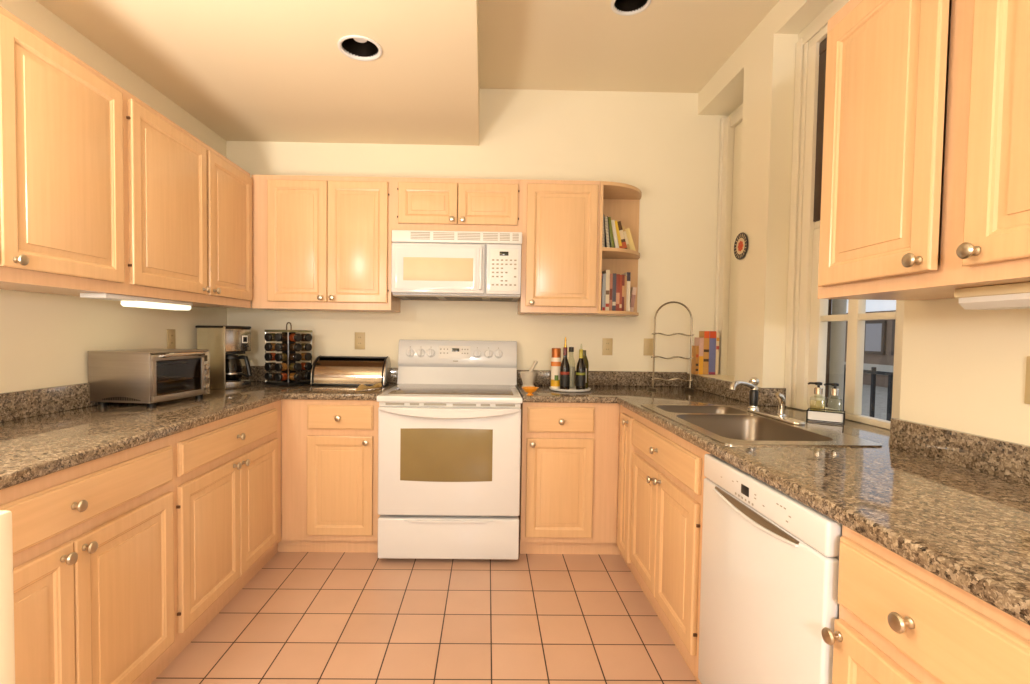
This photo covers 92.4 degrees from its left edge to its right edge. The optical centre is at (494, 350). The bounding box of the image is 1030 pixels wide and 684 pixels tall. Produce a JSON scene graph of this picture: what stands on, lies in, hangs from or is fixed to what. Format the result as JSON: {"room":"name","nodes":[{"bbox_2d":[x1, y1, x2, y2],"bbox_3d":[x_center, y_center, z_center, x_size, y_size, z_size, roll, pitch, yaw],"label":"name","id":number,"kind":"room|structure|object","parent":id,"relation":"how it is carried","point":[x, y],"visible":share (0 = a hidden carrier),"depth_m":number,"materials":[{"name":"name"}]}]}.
{"room":"kitchen","nodes":[
{"label":"kitchen","id":0,"kind":"room"},
{"bbox_2d":[0,0,226,392],"bbox_3d":[-1.815,-0.239,0.722,0.100,2.890,5.200,1,2,-1],"label":"wall","id":1,"kind":"structure","parent":0,"point":[46,339],"depth_m":2.11,"materials":[{"name":"beige paint"}]},
{"bbox_2d":[0,383,108,421],"bbox_3d":[-1.779,0.194,2.108,0.019,0.102,2.459,1,2,-1],"label":"backsplash","id":2,"kind":"structure","parent":1,"relation":"attached to","point":[15,405],"depth_m":1.93,"materials":[{"name":"brown stone"}]},
{"bbox_2d":[0,6,124,293],"bbox_3d":[-1.581,-0.606,1.412,0.371,0.802,1.039,1,2,-1],"label":"upper cabinet","id":3,"kind":"object","parent":1,"relation":"attached to","point":[62,185],"visible":1,"depth_m":1.62,"materials":[{"name":"brown wood"}]},
{"bbox_2d":[45,88,251,307],"bbox_3d":[-1.595,-0.642,2.449,0.371,0.802,1.036,1,2,-1],"label":"upper cabinet","id":4,"kind":"object","parent":1,"relation":"attached to","point":[188,206],"visible":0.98,"depth_m":2.27,"materials":[{"name":"brown wood"}]},
{"bbox_2d":[80,293,191,309],"bbox_3d":[-1.539,-0.210,2.165,0.100,0.040,0.555,1,2,-1],"label":"light","id":5,"kind":"object","parent":4,"relation":"attached to","point":[128,301],"visible":1,"depth_m":2.10,"materials":[{"name":"white plastic"}]},
{"bbox_2d":[121,301,190,309],"bbox_3d":[-1.541,-0.205,2.265,0.090,0.024,0.345,1,2,-1],"label":"diffuser","id":6,"kind":"object","parent":5,"relation":"attached to","point":[168,305],"depth_m":2.22,"materials":[{"name":"white"}]},
{"bbox_2d":[167,329,175,348],"bbox_3d":[-1.790,-0.060,2.735,0.008,0.116,0.070,1,2,-1],"label":"wall outlet","id":7,"kind":"object","parent":1,"relation":"attached to","point":[171,340],"visible":0.84,"depth_m":2.73,"materials":[{"name":"plastic"}]},
{"bbox_2d":[36,0,778,145],"bbox_3d":[-0.018,-1.483,0.752,3.660,0.396,5.300,1,2,-1],"label":"ceiling","id":8,"kind":"structure","parent":0,"point":[247,70],"depth_m":2.51,"materials":[{"name":"beige paint"}]},
{"bbox_2d":[338,35,381,60],"bbox_3d":[-0.593,-1.396,2.186,0.192,0.121,0.192,1,2,-1],"label":"recessed light","id":9,"kind":"object","parent":8,"relation":"in","point":[361,48],"visible":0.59,"depth_m":2.25,"materials":[{"name":"white plastic"}]},
{"bbox_2d":[611,0,650,15],"bbox_3d":[0.672,-1.762,2.417,0.192,0.121,0.192,1,2,-1],"label":"recessed light","id":10,"kind":"object","parent":8,"relation":"in","point":[620,7],"visible":1,"depth_m":2.49,"materials":[{"name":"white plastic"}]},
{"bbox_2d":[151,514,697,683],"bbox_3d":[-0.131,1.258,0.795,3.310,0.060,5.200,1,2,-1],"label":"floor","id":11,"kind":"structure","parent":0,"point":[304,617],"depth_m":2.10,"materials":[{"name":"tile"}]},
{"bbox_2d":[0,510,14,683],"bbox_3d":[-0.893,0.749,0.873,0.055,0.930,0.050,1,2,-1],"label":"trim","id":12,"kind":"structure","parent":11,"relation":"on","point":[7,645],"depth_m":0.87,"materials":[{"name":"white paint"}]},
{"bbox_2d":[0,435,173,683],"bbox_3d":[-1.444,0.752,1.358,0.651,0.876,0.894,1,2,-1],"label":"base cabinet","id":13,"kind":"object","parent":11,"relation":"on","point":[93,541],"visible":0.95,"depth_m":1.43,"materials":[{"name":"brown wood"}]},
{"bbox_2d":[165,400,280,668],"bbox_3d":[-1.456,0.719,2.295,0.651,0.876,0.980,1,2,-1],"label":"base cabinet","id":14,"kind":"object","parent":11,"relation":"on","point":[227,471],"visible":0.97,"depth_m":2.11,"materials":[{"name":"brown wood"}]},
{"bbox_2d":[0,366,397,489],"bbox_3d":[-1.208,0.220,2.116,1.164,0.138,2.460,1,2,-1],"label":"countertop","id":15,"kind":"structure","parent":14,"relation":"on","point":[44,431],"depth_m":1.84,"materials":[{"name":"brown stone"}]},
{"bbox_2d":[87,348,209,406],"bbox_3d":[-1.579,0.119,2.314,0.355,0.242,0.366,1,2,7],"label":"toaster oven","id":16,"kind":"object","parent":15,"relation":"on","point":[149,377],"visible":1,"depth_m":2.15,"materials":[{"name":"metal"}]},
{"bbox_2d":[102,397,139,400],"bbox_3d":[-1.617,0.208,2.139,0.183,0.016,0.002,1,2,7],"label":"vent","id":17,"kind":"object","parent":16,"relation":"attached to","point":[114,398],"depth_m":2.14,"materials":[{"name":"metal"}]},
{"bbox_2d":[157,388,192,394],"bbox_3d":[-1.609,0.192,2.303,0.240,0.007,0.265,1,2,7],"label":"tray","id":18,"kind":"object","parent":16,"relation":"on","point":[160,391],"depth_m":2.34,"materials":[{"name":"silver metal"}]},
{"bbox_2d":[195,325,250,389],"bbox_3d":[-1.606,0.035,2.946,0.252,0.366,0.192,2,2,23],"label":"coffee maker","id":19,"kind":"object","parent":15,"relation":"on","point":[220,341],"visible":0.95,"depth_m":2.85,"materials":[{"name":"metal"}]},
{"bbox_2d":[226,354,251,379],"bbox_3d":[-1.542,0.098,2.915,0.186,0.150,0.131,2,2,33],"label":"coffee pot","id":20,"kind":"object","parent":19,"relation":"on","point":[234,370],"visible":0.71,"depth_m":2.90,"materials":[{"name":"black glass"}]},
{"bbox_2d":[265,322,311,385],"bbox_3d":[-1.300,0.018,3.124,0.200,0.398,0.200,2,2,24],"label":"spice rack","id":21,"kind":"object","parent":15,"relation":"on","point":[288,382],"visible":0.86,"depth_m":3.09,"materials":[{"name":"black plastic"}]},
{"bbox_2d":[264,372,275,380],"bbox_3d":[-1.382,0.159,3.055,0.052,0.052,0.058,2,2,24],"label":"spice jar","id":22,"kind":"object","parent":21,"relation":"on","point":[268,376],"visible":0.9,"depth_m":3.03,"materials":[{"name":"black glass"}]},
{"bbox_2d":[275,372,286,380],"bbox_3d":[-1.304,0.161,3.019,0.052,0.052,0.058,2,2,24],"label":"spice jar","id":23,"kind":"object","parent":21,"relation":"on","point":[278,376],"visible":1,"depth_m":3.00,"materials":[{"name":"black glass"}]},
{"bbox_2d":[275,353,286,361],"bbox_3d":[-1.302,0.040,3.015,0.052,0.052,0.058,2,2,24],"label":"spice jar","id":24,"kind":"object","parent":21,"relation":"in","point":[278,356],"visible":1,"depth_m":3.00,"materials":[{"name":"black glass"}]},
{"bbox_2d":[275,343,286,351],"bbox_3d":[-1.301,-0.020,3.013,0.052,0.052,0.058,2,2,24],"label":"spice jar","id":25,"kind":"object","parent":21,"relation":"in","point":[279,347],"visible":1,"depth_m":2.99,"materials":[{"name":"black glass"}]},
{"bbox_2d":[275,333,286,341],"bbox_3d":[-1.301,-0.081,3.011,0.052,0.052,0.058,2,2,24],"label":"spice jar","id":26,"kind":"object","parent":21,"relation":"in","point":[279,337],"visible":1,"depth_m":2.99,"materials":[{"name":"clear glass"}]},
{"bbox_2d":[275,363,287,370],"bbox_3d":[-1.303,0.101,3.017,0.052,0.052,0.058,2,2,24],"label":"spice jar","id":27,"kind":"object","parent":21,"relation":"in","point":[278,366],"visible":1,"depth_m":3.00,"materials":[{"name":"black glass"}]},
{"bbox_2d":[289,372,301,380],"bbox_3d":[-1.228,0.161,3.048,0.058,0.052,0.052,2,2,24],"label":"spice jar","id":28,"kind":"object","parent":21,"relation":"on","point":[294,376],"visible":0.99,"depth_m":3.03,"materials":[{"name":"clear glass"}]},
{"bbox_2d":[289,363,301,370],"bbox_3d":[-1.227,0.101,3.046,0.058,0.052,0.052,2,2,24],"label":"spice jar","id":29,"kind":"object","parent":21,"relation":"in","point":[293,366],"visible":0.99,"depth_m":3.03,"materials":[{"name":"clear glass"}]},
{"bbox_2d":[289,353,301,360],"bbox_3d":[-1.226,0.040,3.044,0.058,0.052,0.052,2,2,24],"label":"spice jar","id":30,"kind":"object","parent":21,"relation":"in","point":[293,356],"visible":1,"depth_m":3.03,"materials":[{"name":"clear glass"}]},
{"bbox_2d":[289,343,301,351],"bbox_3d":[-1.225,-0.020,3.042,0.058,0.052,0.052,2,2,24],"label":"spice jar","id":31,"kind":"object","parent":21,"relation":"in","point":[293,347],"visible":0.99,"depth_m":3.03,"materials":[{"name":"clear glass"}]},
{"bbox_2d":[289,333,301,341],"bbox_3d":[-1.224,-0.081,3.040,0.058,0.052,0.052,2,2,24],"label":"spice jar","id":32,"kind":"object","parent":21,"relation":"in","point":[296,337],"visible":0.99,"depth_m":3.02,"materials":[{"name":"clear glass"}]},
{"bbox_2d":[310,355,390,386],"bbox_3d":[-0.920,0.128,3.185,0.465,0.184,0.210,1,2,-1],"label":"bread box","id":33,"kind":"object","parent":15,"relation":"on","point":[325,370],"visible":1,"depth_m":3.11,"materials":[{"name":"metal"}]},
{"bbox_2d":[356,382,381,390],"bbox_3d":[-0.737,0.212,2.913,0.088,0.028,0.250,2,2,21],"label":"spoon rest","id":34,"kind":"object","parent":15,"relation":"on","point":[362,386],"visible":1,"depth_m":2.91,"materials":[{"name":"beige ceramic"}]},
{"bbox_2d":[278,399,379,552],"bbox_3d":[-0.933,0.701,3.032,0.586,0.876,0.651,1,2,-1],"label":"base cabinet","id":35,"kind":"object","parent":11,"relation":"on","point":[330,447],"visible":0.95,"depth_m":2.75,"materials":[{"name":"brown wood"}]},
{"bbox_2d":[377,340,521,559],"bbox_3d":[-0.245,0.547,2.969,0.788,1.208,0.742,1,2,-1],"label":"range","id":36,"kind":"object","parent":11,"relation":"on","point":[449,431],"visible":1,"depth_m":2.66,"materials":[{"name":"white metal"}]},
{"bbox_2d":[377,384,521,403],"bbox_3d":[-0.241,0.250,2.977,0.775,0.034,0.706,1,2,-1],"label":"cooktop","id":37,"kind":"object","parent":36,"relation":"in","point":[400,393],"depth_m":2.71,"materials":[{"name":"white ceramic"}]},
{"bbox_2d":[518,401,620,554],"bbox_3d":[0.440,0.720,3.050,0.580,0.876,0.651,1,2,-1],"label":"base cabinet","id":38,"kind":"object","parent":11,"relation":"on","point":[569,458],"visible":0.97,"depth_m":2.76,"materials":[{"name":"brown wood"}]},
{"bbox_2d":[516,370,1029,625],"bbox_3d":[0.852,0.260,1.849,1.362,0.134,3.050,1,2,-1],"label":"countertop","id":39,"kind":"structure","parent":38,"relation":"on","point":[955,505],"depth_m":1.21,"materials":[{"name":"brown stone"}]},
{"bbox_2d":[520,371,536,386],"bbox_3d":[0.220,0.186,3.164,0.108,0.101,0.108,1,2,-1],"label":"mortar","id":40,"kind":"object","parent":39,"relation":"on","point":[528,378],"visible":0.88,"depth_m":3.13,"materials":[{"name":"ceramic"}]},
{"bbox_2d":[522,386,538,394],"bbox_3d":[0.202,0.226,2.775,0.098,0.047,0.098,1,2,-1],"label":"juicer","id":41,"kind":"object","parent":39,"relation":"on","point":[528,389],"visible":1,"depth_m":2.75,"materials":[{"name":"orange plastic"}]},
{"bbox_2d":[549,386,590,391],"bbox_3d":[0.467,0.236,3.034,0.254,0.018,0.254,1,2,-1],"label":"tray","id":42,"kind":"object","parent":39,"relation":"on","point":[571,389],"visible":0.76,"depth_m":2.94,"materials":[{"name":"ceramic"}]},
{"bbox_2d":[550,348,560,388],"bbox_3d":[0.382,0.109,3.048,0.064,0.248,0.064,1,2,-1],"label":"spray can","id":43,"kind":"object","parent":42,"relation":"on","point":[556,352],"visible":0.98,"depth_m":3.02,"materials":[{"name":"orange metal"}]},
{"bbox_2d":[560,337,569,389],"bbox_3d":[0.428,0.076,2.978,0.060,0.318,0.060,1,2,-1],"label":"bottle","id":44,"kind":"object","parent":42,"relation":"on","point":[564,368],"visible":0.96,"depth_m":2.96,"materials":[{"name":"black glass"}]},
{"bbox_2d":[569,347,574,386],"bbox_3d":[0.482,0.104,3.089,0.054,0.256,0.054,1,2,-1],"label":"bottle","id":45,"kind":"object","parent":42,"relation":"on","point":[571,349],"visible":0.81,"depth_m":3.07,"materials":[{"name":"clear glass"}]},
{"bbox_2d":[576,349,585,389],"bbox_3d":[0.526,0.097,2.990,0.060,0.279,0.060,1,2,-1],"label":"bottle","id":46,"kind":"object","parent":42,"relation":"on","point":[580,368],"visible":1,"depth_m":2.97,"materials":[{"name":"black glass"}]},
{"bbox_2d":[583,350,588,388],"bbox_3d":[0.555,0.116,3.060,0.062,0.238,0.063,1,2,-1],"label":"bottle","id":47,"kind":"object","parent":42,"relation":"on","point":[585,359],"visible":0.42,"depth_m":3.04,"materials":[{"name":"green glass"}]},
{"bbox_2d":[649,301,694,390],"bbox_3d":[1.153,-0.034,3.183,0.268,0.566,0.140,1,2,-1],"label":"wire rack","id":48,"kind":"object","parent":39,"relation":"on","point":[682,304],"visible":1,"depth_m":3.18,"materials":[{"name":"silver metal"}]},
{"bbox_2d":[641,404,881,446],"bbox_3d":[0.981,0.378,2.007,0.518,0.190,0.885,1,2,-1],"label":"sink","id":49,"kind":"object","parent":39,"relation":"in","point":[724,424],"visible":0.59,"depth_m":2.07,"materials":[{"name":"metal"}]},
{"bbox_2d":[656,405,746,413],"bbox_3d":[0.954,0.348,2.293,0.365,0.150,0.240,1,2,-1],"label":"basin","id":50,"kind":"object","parent":49,"relation":"in","point":[669,409],"depth_m":2.40,"materials":[{"name":"silver metal"}]},
{"bbox_2d":[676,415,832,440],"bbox_3d":[0.954,0.382,1.879,0.375,0.190,0.520,1,2,-1],"label":"basin","id":51,"kind":"object","parent":49,"relation":"in","point":[726,427],"depth_m":2.11,"materials":[{"name":"silver metal"}]},
{"bbox_2d":[729,377,805,424],"bbox_3d":[1.123,0.203,2.090,0.189,0.158,0.370,1,2,-1],"label":"faucet","id":52,"kind":"object","parent":39,"relation":"on","point":[753,382],"visible":1,"depth_m":2.19,"materials":[{"name":"silver metal"}]},
{"bbox_2d":[775,393,786,416],"bbox_3d":[1.244,0.233,2.143,0.054,0.105,0.044,1,2,-1],"label":"sprayer","id":53,"kind":"object","parent":39,"relation":"on","point":[780,397],"visible":0.85,"depth_m":2.13,"materials":[{"name":"silver metal"}]},
{"bbox_2d":[806,408,844,424],"bbox_3d":[1.362,0.268,2.025,0.128,0.047,0.080,2,2,37],"label":"soap caddy","id":54,"kind":"object","parent":39,"relation":"on","point":[820,415],"visible":1,"depth_m":2.00,"materials":[{"name":"white plastic"}]},
{"bbox_2d":[808,382,825,410],"bbox_3d":[1.335,0.207,2.044,0.064,0.156,0.054,2,2,37],"label":"soap bottle","id":55,"kind":"object","parent":54,"relation":"in","point":[817,390],"visible":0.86,"depth_m":2.03,"materials":[{"name":"clear glass"}]},
{"bbox_2d":[824,383,842,413],"bbox_3d":[1.380,0.209,2.010,0.064,0.156,0.054,2,2,37],"label":"soap bottle","id":56,"kind":"object","parent":54,"relation":"in","point":[834,391],"visible":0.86,"depth_m":2.00,"materials":[{"name":"clear glass"}]},
{"bbox_2d":[617,405,637,581],"bbox_3d":[0.949,0.741,2.651,0.601,0.876,0.329,1,2,-1],"label":"base cabinet","id":57,"kind":"object","parent":11,"relation":"on","point":[626,448],"visible":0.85,"depth_m":2.58,"materials":[{"name":"brown wood"}]},
{"bbox_2d":[630,414,709,683],"bbox_3d":[0.957,0.761,2.069,0.601,0.876,0.837,1,2,-1],"label":"base cabinet","id":58,"kind":"object","parent":11,"relation":"on","point":[668,476],"visible":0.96,"depth_m":1.95,"materials":[{"name":"brown wood"}]},
{"bbox_2d":[698,454,842,683],"bbox_3d":[0.973,0.788,1.348,0.586,0.872,0.594,1,2,-1],"label":"dishwasher","id":59,"kind":"object","parent":11,"relation":"on","point":[770,560],"visible":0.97,"depth_m":1.27,"materials":[{"name":"white plastic"}]},
{"bbox_2d":[821,525,1029,683],"bbox_3d":[0.972,0.803,0.840,0.601,0.876,0.413,1,2,-1],"label":"base cabinet","id":60,"kind":"object","parent":11,"relation":"on","point":[899,622],"visible":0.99,"depth_m":0.84,"materials":[{"name":"brown wood"}]},
{"bbox_2d":[226,89,728,513],"bbox_3d":[-0.094,-0.307,3.393,3.610,2.890,0.100,1,2,-1],"label":"wall","id":61,"kind":"structure","parent":0,"point":[658,144],"depth_m":3.33,"materials":[{"name":"beige paint"}]},
{"bbox_2d":[240,366,397,382],"bbox_3d":[-1.213,0.160,3.335,1.144,0.102,0.019,1,2,-1],"label":"backsplash","id":62,"kind":"structure","parent":61,"relation":"attached to","point":[258,372],"depth_m":3.32,"materials":[{"name":"brown stone"}]},
{"bbox_2d":[251,175,400,312],"bbox_3d":[-1.046,-0.657,3.126,0.843,0.802,0.381,1,2,-1],"label":"upper cabinet","id":63,"kind":"object","parent":61,"relation":"attached to","point":[320,243],"visible":0.99,"depth_m":2.97,"materials":[{"name":"brown wood"}]},
{"bbox_2d":[355,332,364,348],"bbox_3d":[-0.908,-0.066,3.337,0.070,0.116,0.008,1,2,-1],"label":"wall outlet","id":64,"kind":"object","parent":61,"relation":"attached to","point":[359,336],"visible":1,"depth_m":3.33,"materials":[{"name":"plastic"}]},
{"bbox_2d":[392,177,522,231],"bbox_3d":[-0.226,-0.887,3.129,0.791,0.320,0.381,1,2,-1],"label":"upper cabinet","id":65,"kind":"object","parent":61,"relation":"attached to","point":[427,204],"visible":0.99,"depth_m":2.97,"materials":[{"name":"brown wood"}]},
{"bbox_2d":[391,230,521,301],"bbox_3d":[-0.226,-0.523,3.123,0.779,0.394,0.414,1,2,-1],"label":"microwave","id":66,"kind":"object","parent":65,"relation":"attached to","point":[425,265],"visible":1,"depth_m":2.94,"materials":[{"name":"white plastic"}]},
{"bbox_2d":[517,180,600,314],"bbox_3d":[0.403,-0.638,3.145,0.473,0.802,0.381,1,2,-1],"label":"upper cabinet","id":67,"kind":"object","parent":61,"relation":"attached to","point":[561,218],"visible":0.98,"depth_m":2.99,"materials":[{"name":"brown wood"}]},
{"bbox_2d":[517,370,686,386],"bbox_3d":[0.733,0.188,3.360,1.162,0.098,0.019,1,2,-1],"label":"backsplash","id":68,"kind":"structure","parent":61,"relation":"attached to","point":[543,377],"depth_m":3.35,"materials":[{"name":"brown stone"}]},
{"bbox_2d":[602,338,612,354],"bbox_3d":[0.772,-0.026,3.359,0.070,0.116,0.008,1,2,-1],"label":"wall outlet","id":69,"kind":"object","parent":61,"relation":"attached to","point":[607,343],"visible":1,"depth_m":3.36,"materials":[{"name":"plastic"}]},
{"bbox_2d":[587,181,641,315],"bbox_3d":[0.809,-0.632,3.176,0.338,0.804,0.330,1,2,-1],"label":"corner shelf","id":70,"kind":"object","parent":61,"relation":"attached to","point":[618,201],"visible":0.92,"depth_m":3.32,"materials":[{"name":"brown wood"}]},
{"bbox_2d":[602,274,605,309],"bbox_3d":[0.688,-0.368,3.172,0.020,0.232,0.162,1,2,-1],"label":"book","id":71,"kind":"object","parent":70,"relation":"on","point":[603,275],"visible":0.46,"depth_m":3.09,"materials":[{"name":"paper"}]},
{"bbox_2d":[602,270,609,310],"bbox_3d":[0.712,-0.381,3.179,0.024,0.258,0.162,1,2,-1],"label":"book","id":72,"kind":"object","parent":70,"relation":"on","point":[607,272],"visible":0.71,"depth_m":3.10,"materials":[{"name":"paper"}]},
{"bbox_2d":[604,216,610,246],"bbox_3d":[0.707,-0.740,3.152,0.055,0.206,0.163,1,2,-1],"label":"book","id":73,"kind":"object","parent":70,"relation":"on","point":[606,220],"visible":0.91,"depth_m":3.08,"materials":[{"name":"white paper"}]},
{"bbox_2d":[609,274,612,310],"bbox_3d":[0.735,-0.369,3.188,0.018,0.235,0.162,1,2,-1],"label":"book","id":74,"kind":"object","parent":70,"relation":"on","point":[611,275],"visible":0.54,"depth_m":3.11,"materials":[{"name":"paper"}]},
{"bbox_2d":[608,217,614,247],"bbox_3d":[0.735,-0.741,3.178,0.053,0.206,0.152,1,2,-1],"label":"book","id":75,"kind":"object","parent":70,"relation":"on","point":[609,219],"visible":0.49,"depth_m":3.10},
{"bbox_2d":[612,273,615,310],"bbox_3d":[0.758,-0.371,3.194,0.022,0.238,0.162,1,2,-1],"label":"book","id":76,"kind":"object","parent":70,"relation":"on","point":[614,274],"visible":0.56,"depth_m":3.12,"materials":[{"name":"paper"}]},
{"bbox_2d":[611,220,618,247],"bbox_3d":[0.763,-0.733,3.193,0.058,0.191,0.152,1,2,-1],"label":"book","id":77,"kind":"object","parent":70,"relation":"on","point":[616,245],"visible":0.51,"depth_m":3.12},
{"bbox_2d":[616,274,619,310],"bbox_3d":[0.783,-0.369,3.206,0.024,0.235,0.162,1,2,-1],"label":"book","id":78,"kind":"object","parent":70,"relation":"on","point":[617,275],"visible":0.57,"depth_m":3.12,"materials":[{"name":"paper"}]},
{"bbox_2d":[617,221,626,248],"bbox_3d":[0.820,-0.737,3.239,0.078,0.196,0.152,1,2,-1],"label":"book","id":79,"kind":"object","parent":70,"relation":"on","point":[624,246],"visible":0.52,"depth_m":3.16,"materials":[{"name":"paper"}]},
{"bbox_2d":[622,275,624,310],"bbox_3d":[0.824,-0.370,3.233,0.016,0.236,0.162,1,2,-1],"label":"book","id":80,"kind":"object","parent":70,"relation":"on","point":[623,276],"visible":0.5,"depth_m":3.15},
{"bbox_2d":[622,226,629,248],"bbox_3d":[0.853,-0.723,3.244,0.069,0.170,0.102,1,2,-1],"label":"book","id":81,"kind":"object","parent":70,"relation":"on","point":[623,227],"visible":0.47,"depth_m":3.19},
{"bbox_2d":[623,231,628,244],"bbox_3d":[0.852,-0.730,3.194,0.021,0.085,0.002,-15,2,0],"label":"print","id":82,"kind":"object","parent":81,"relation":"attached to","point":[626,239],"depth_m":3.19},
{"bbox_2d":[622,272,630,310],"bbox_3d":[0.866,-0.380,3.260,0.026,0.255,0.149,1,2,-1],"label":"book","id":83,"kind":"object","parent":70,"relation":"on","point":[628,274],"visible":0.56,"depth_m":3.19,"materials":[{"name":"paper"}]},
{"bbox_2d":[625,228,635,250],"bbox_3d":[0.889,-0.721,3.275,0.082,0.165,0.102,1,2,-1],"label":"book","id":84,"kind":"object","parent":70,"relation":"on","point":[630,240],"visible":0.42,"depth_m":3.23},
{"bbox_2d":[630,287,636,311],"bbox_3d":[0.908,-0.334,3.279,0.046,0.167,0.102,1,2,-1],"label":"book","id":85,"kind":"object","parent":70,"relation":"on","point":[632,289],"visible":0.56,"depth_m":3.23,"materials":[{"name":"paper"}]},
{"bbox_2d":[643,338,652,355],"bbox_3d":[1.055,-0.025,3.361,0.070,0.116,0.012,1,2,-1],"label":"switch plate","id":86,"kind":"object","parent":61,"relation":"attached to","point":[648,343],"visible":0.78,"depth_m":3.36,"materials":[{"name":"plastic"}]},
{"bbox_2d":[695,0,1029,445],"bbox_3d":[1.524,-0.194,0.766,0.440,2.890,5.200,1,2,-1],"label":"wall","id":87,"kind":"structure","parent":0,"point":[963,370],"depth_m":2.43,"materials":[{"name":"beige paint"}]},
{"bbox_2d":[691,346,698,373],"bbox_3d":[1.345,0.062,3.305,0.019,0.190,0.077,1,2,-1],"label":"book","id":88,"kind":"object","parent":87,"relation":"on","point":[695,349],"visible":0.96,"depth_m":3.27,"materials":[{"name":"paper"}]},
{"bbox_2d":[694,337,703,374],"bbox_3d":[1.371,0.035,3.305,0.029,0.245,0.077,1,2,-1],"label":"book","id":89,"kind":"object","parent":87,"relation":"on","point":[699,342],"visible":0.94,"depth_m":3.27,"materials":[{"name":"paper"}]},
{"bbox_2d":[699,331,709,374],"bbox_3d":[1.405,0.014,3.304,0.036,0.288,0.077,1,2,-1],"label":"book","id":90,"kind":"object","parent":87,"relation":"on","point":[702,334],"visible":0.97,"depth_m":3.27,"materials":[{"name":"paper"}]},
{"bbox_2d":[708,331,715,374],"bbox_3d":[1.446,0.014,3.305,0.044,0.288,0.077,1,2,-1],"label":"book","id":91,"kind":"object","parent":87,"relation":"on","point":[712,338],"visible":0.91,"depth_m":3.27,"materials":[{"name":"paper"}]},
{"bbox_2d":[715,332,719,374],"bbox_3d":[1.480,0.019,3.306,0.021,0.280,0.077,1,2,-1],"label":"book","id":92,"kind":"object","parent":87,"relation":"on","point":[717,334],"visible":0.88,"depth_m":3.27,"materials":[{"name":"paper"}]},
{"bbox_2d":[687,373,760,402],"bbox_3d":[1.329,0.215,2.928,0.020,0.090,0.899,1,2,-1],"label":"backsplash","id":93,"kind":"structure","parent":87,"relation":"attached to","point":[711,385],"depth_m":2.90,"materials":[{"name":"brown stone"}]},
{"bbox_2d":[714,106,742,374],"bbox_3d":[1.541,-0.683,3.041,0.060,1.728,0.620,1,2,-1],"label":"trim","id":94,"kind":"structure","parent":87,"relation":"attached to","point":[726,141],"depth_m":3.28,"materials":[{"name":"white paint"}]},
{"bbox_2d":[734,232,747,259],"bbox_3d":[1.347,-0.570,2.690,0.012,0.146,0.146,1,2,-1],"label":"decorative plate","id":95,"kind":"object","parent":87,"relation":"attached to","point":[741,242],"visible":1,"depth_m":2.69,"materials":[{"name":"ceramic"}]},
{"bbox_2d":[758,388,785,405],"bbox_3d":[1.395,0.232,2.469,0.140,0.090,0.020,1,2,-1],"label":"backsplash","id":96,"kind":"structure","parent":87,"relation":"attached to","point":[766,396],"depth_m":2.46,"materials":[{"name":"brown stone"}]},
{"bbox_2d":[784,0,849,409],"bbox_3d":[1.508,-0.621,1.997,0.072,1.830,0.907,1,2,-1],"label":"trim","id":97,"kind":"structure","parent":87,"relation":"attached to","point":[807,55],"depth_m":2.36,"materials":[{"name":"white paint"}]},
{"bbox_2d":[807,37,903,428],"bbox_3d":[1.521,-0.556,1.930,0.046,1.706,0.768,1,2,-1],"label":"window","id":98,"kind":"structure","parent":87,"relation":"in","point":[856,316],"depth_m":2.18,"materials":[{"name":"white paint"}]},
{"bbox_2d":[818,0,1029,300],"bbox_3d":[1.112,-0.543,0.909,0.383,0.818,1.122,1,2,-1],"label":"upper cabinet","id":99,"kind":"object","parent":87,"relation":"attached to","point":[925,189],"visible":1,"depth_m":1.10,"materials":[{"name":"brown wood"}]},
{"bbox_2d":[954,282,1029,309],"bbox_3d":[1.112,-0.106,0.819,0.110,0.048,0.630,1,2,-1],"label":"light","id":100,"kind":"object","parent":99,"relation":"attached to","point":[1014,295],"visible":1,"depth_m":1.05,"materials":[{"name":"beige plastic"}]},
{"bbox_2d":[959,293,1029,309],"bbox_3d":[1.112,-0.096,0.820,0.100,0.027,0.613,1,2,-1],"label":"diffuser","id":101,"kind":"object","parent":100,"relation":"attached to","point":[969,301],"depth_m":1.05,"materials":[{"name":"white plastic"}]},
{"bbox_2d":[890,418,1029,484],"bbox_3d":[1.284,0.282,0.954,0.020,0.090,1.250,1,2,-1],"label":"backsplash","id":102,"kind":"structure","parent":87,"relation":"attached to","point":[1001,458],"depth_m":1.33,"materials":[{"name":"brown stone"}]},
{"bbox_2d":[1024,356,1029,403],"bbox_3d":[1.290,0.073,1.140,0.012,0.116,0.115,1,2,-1],"label":"switch plate","id":103,"kind":"object","parent":87,"relation":"attached to","point":[1027,380],"visible":1,"depth_m":1.19,"materials":[{"name":"plastic"}]},
{"label":"outside","id":104,"kind":"structure","parent":0,"visible":0},
{"bbox_2d":[844,384,887,419],"bbox_3d":[8.688,1.102,9.507,13.950,0.100,24.000,1,2,-1],"label":"ground","id":105,"kind":"structure","parent":104,"point":[881,393],"depth_m":9.91,"materials":[{"name":"concrete"}]},
{"bbox_2d":[824,299,831,407],"bbox_3d":[1.837,-0.166,2.845,0.040,2.700,0.255,1,2,-1],"label":"post","id":106,"kind":"object","parent":105,"relation":"on","point":[830,300],"visible":0.02,"depth_m":2.72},
{"bbox_2d":[828,299,846,410],"bbox_3d":[1.868,-0.110,2.677,0.074,2.600,0.074,1,2,-1],"label":"downpipe","id":107,"kind":"object","parent":106,"relation":"attached to","point":[839,306],"visible":0.13,"depth_m":2.66,"materials":[{"name":"metal"}]},
{"bbox_2d":[828,364,892,420],"bbox_3d":[3.729,0.650,4.925,0.030,0.980,6.000,1,2,-1],"label":"iron fence","id":108,"kind":"object","parent":105,"relation":"on","point":[872,371],"visible":0.08,"depth_m":4.84,"materials":[{"name":"metal"}]},
{"bbox_2d":[829,310,895,387],"bbox_3d":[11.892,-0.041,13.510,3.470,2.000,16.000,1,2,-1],"label":"building","id":109,"kind":"structure","parent":105,"relation":"on","point":[879,340],"depth_m":13.07,"materials":[{"name":"stone"}]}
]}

